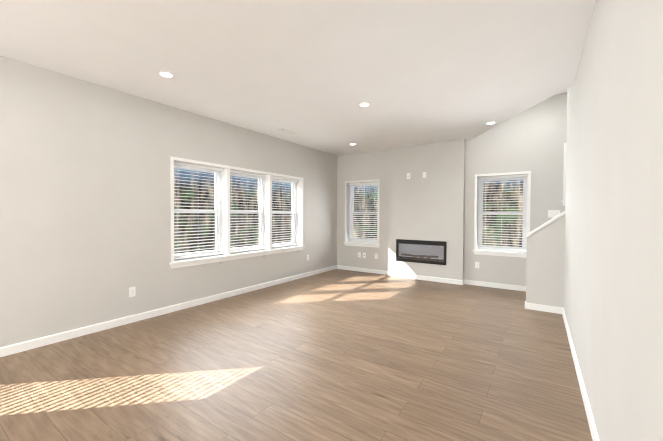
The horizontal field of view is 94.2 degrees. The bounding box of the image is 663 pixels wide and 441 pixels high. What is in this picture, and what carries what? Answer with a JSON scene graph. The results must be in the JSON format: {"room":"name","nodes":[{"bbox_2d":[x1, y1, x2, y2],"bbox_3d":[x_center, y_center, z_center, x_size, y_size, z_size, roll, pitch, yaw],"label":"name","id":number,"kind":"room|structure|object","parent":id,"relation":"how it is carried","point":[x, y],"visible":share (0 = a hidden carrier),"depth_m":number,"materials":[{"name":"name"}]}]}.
{"room":"living room","nodes":[
{"label":"living room","id":0,"kind":"room"},
{"bbox_2d":[0,56,336,346],"bbox_3d":[-2.770,-0.432,3.354,0.220,3.340,10.538,1,1,34],"label":"wall","id":1,"kind":"structure","parent":0,"point":[85,216],"depth_m":3.48,"materials":[{"name":"grey paint"}]},
{"bbox_2d":[129,287,135,296],"bbox_3d":[-2.407,0.863,3.722,0.008,0.117,0.072,1,1,34],"label":"electrical outlet","id":2,"kind":"object","parent":1,"relation":"attached to","point":[132,291],"visible":1,"depth_m":3.72,"materials":[{"name":"white plastic"}]},
{"bbox_2d":[0,265,335,356],"bbox_3d":[-2.680,1.195,3.319,0.014,0.088,10.098,1,1,34],"label":"baseboard","id":3,"kind":"structure","parent":1,"relation":"attached to","point":[39,342],"depth_m":3.70,"materials":[{"name":"white wood"}]},
{"bbox_2d":[169,157,304,268],"bbox_3d":[-1.449,-0.122,5.307,0.260,1.491,2.815,1,1,34],"label":"triple window","id":4,"kind":"structure","parent":1,"relation":"in","point":[223,251],"depth_m":4.93,"materials":[{"name":"white plastic"}]},
{"bbox_2d":[0,269,592,440],"bbox_3d":[0.112,1.345,1.445,7.182,0.120,10.538,1,1,34],"label":"floor","id":5,"kind":"structure","parent":0,"point":[339,355],"depth_m":2.56,"materials":[{"name":"brown wood"}]},
{"bbox_2d":[0,0,595,155],"bbox_3d":[0.064,-1.762,1.297,7.182,0.620,10.318,1,1,34],"label":"ceiling","id":6,"kind":"structure","parent":0,"point":[313,74],"depth_m":2.80,"materials":[{"name":"white paint"}]},
{"bbox_2d":[158,71,174,77],"bbox_3d":[-1.689,-1.491,3.149,0.156,0.006,0.156,1,1,34],"label":"recessed light","id":7,"kind":"object","parent":6,"relation":"in","point":[165,74],"visible":1,"depth_m":3.15,"materials":[{"name":"white plastic"}]},
{"bbox_2d":[277,128,297,134],"bbox_3d":[-0.746,-1.523,5.279,0.150,0.012,0.360,1,1,34],"label":"ceiling vent","id":8,"kind":"object","parent":6,"relation":"in","point":[287,131],"visible":1,"depth_m":5.26,"materials":[{"name":"grey metal"}]},
{"bbox_2d":[359,102,370,106],"bbox_3d":[0.428,-1.497,3.987,0.156,0.006,0.156,1,1,34],"label":"recessed light","id":9,"kind":"object","parent":6,"relation":"in","point":[364,104],"visible":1,"depth_m":3.98,"materials":[{"name":"white plastic"}]},
{"bbox_2d":[337,93,566,285],"bbox_3d":[3.087,-0.449,5.634,6.962,3.340,0.220,1,1,34],"label":"wall","id":10,"kind":"structure","parent":0,"point":[533,139],"depth_m":5.55,"materials":[{"name":"grey paint"}]},
{"bbox_2d":[343,179,379,247],"bbox_3d":[0.750,-0.162,7.194,0.935,1.521,0.260,1,1,34],"label":"window","id":11,"kind":"structure","parent":10,"relation":"in","point":[350,240],"depth_m":7.26,"materials":[{"name":"white plastic"}]},
{"bbox_2d":[336,265,387,275],"bbox_3d":[0.714,1.140,7.112,1.357,0.088,0.014,1,1,34],"label":"baseboard","id":12,"kind":"structure","parent":10,"relation":"attached to","point":[384,272],"depth_m":7.10,"materials":[{"name":"white wood"}]},
{"bbox_2d":[388,139,464,279],"bbox_3d":[1.883,-0.165,6.253,1.506,2.740,0.103,1,1,34],"label":"wall bump-out","id":13,"kind":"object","parent":10,"relation":"attached to","point":[430,206],"visible":0.83,"depth_m":6.14,"materials":[{"name":"grey paint"}]},
{"bbox_2d":[396,239,446,264],"bbox_3d":[1.826,0.631,6.294,1.028,0.461,0.111,1,1,34],"label":"fireplace","id":14,"kind":"object","parent":13,"relation":"attached to","point":[424,251],"visible":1,"depth_m":6.26,"materials":[{"name":"black metal"}]},
{"bbox_2d":[388,272,463,284],"bbox_3d":[1.852,1.161,6.240,1.534,0.088,0.039,1,1,34],"label":"baseboard","id":15,"kind":"structure","parent":13,"relation":"attached to","point":[444,280],"depth_m":6.17,"materials":[{"name":"white wood"}]},
{"bbox_2d":[464,279,525,291],"bbox_3d":[2.979,1.178,5.591,1.089,0.088,0.014,1,1,34],"label":"baseboard","id":16,"kind":"structure","parent":10,"relation":"attached to","point":[469,282],"depth_m":5.59,"materials":[{"name":"white wood"}]},
{"bbox_2d":[473,171,530,257],"bbox_3d":[3.101,-0.108,5.615,0.920,1.491,0.260,1,1,34],"label":"window","id":17,"kind":"structure","parent":10,"relation":"in","point":[497,250],"depth_m":5.62,"materials":[{"name":"white plastic"}]},
{"bbox_2d":[548,210,559,217],"bbox_3d":[3.682,-0.111,5.099,0.165,0.125,0.012,1,1,34],"label":"light switch","id":18,"kind":"object","parent":10,"relation":"attached to","point":[553,213],"visible":0.94,"depth_m":5.10,"materials":[{"name":"white plastic"}]},
{"bbox_2d":[561,143,566,205],"bbox_3d":[4.188,-0.745,4.875,0.878,1.011,0.260,1,1,34],"label":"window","id":19,"kind":"structure","parent":10,"relation":"in","point":[564,185],"depth_m":5.01,"materials":[{"name":"white plastic"}]},
{"bbox_2d":[526,214,564,307],"bbox_3d":[3.510,0.066,3.887,1.758,2.378,0.115,1,1,34],"label":"wall","id":20,"kind":"structure","parent":0,"point":[545,265],"depth_m":4.21,"materials":[{"name":"grey paint"}]},
{"bbox_2d":[525,301,559,313],"bbox_3d":[2.894,1.202,4.241,0.400,0.088,0.014,1,1,34],"label":"baseboard","id":21,"kind":"structure","parent":20,"relation":"attached to","point":[546,308],"depth_m":4.23,"materials":[{"name":"white wood"}]},
{"bbox_2d":[526,211,564,237],"bbox_3d":[3.508,-0.453,3.881,1.770,1.422,0.155,1,1,34],"label":"trim","id":22,"kind":"structure","parent":20,"relation":"on","point":[545,224],"depth_m":4.20,"materials":[{"name":"white wood"}]},
{"bbox_2d":[564,0,662,440],"bbox_3d":[0.661,-0.337,0.346,0.115,3.290,8.930,1,1,34],"label":"wall","id":23,"kind":"structure","parent":0,"point":[613,282],"depth_m":1.36,"materials":[{"name":"grey paint"}]},
{"bbox_2d":[560,307,599,440],"bbox_3d":[0.601,1.263,0.411,0.014,0.088,8.930,1,1,34],"label":"baseboard","id":24,"kind":"structure","parent":23,"relation":"attached to","point":[593,430],"depth_m":2.26,"materials":[{"name":"white wood"}]},
{"label":"outside","id":25,"kind":"structure","parent":0,"visible":0},
{"bbox_2d":[174,168,291,253],"bbox_3d":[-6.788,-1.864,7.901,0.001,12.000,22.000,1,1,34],"label":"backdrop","id":26,"kind":"structure","parent":25,"point":[209,198],"depth_m":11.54,"materials":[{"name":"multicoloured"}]},
{"bbox_2d":[353,180,522,246],"bbox_3d":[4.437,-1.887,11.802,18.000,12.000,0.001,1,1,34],"label":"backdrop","id":27,"kind":"structure","parent":25,"point":[369,202],"depth_m":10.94,"materials":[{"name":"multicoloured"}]}
]}

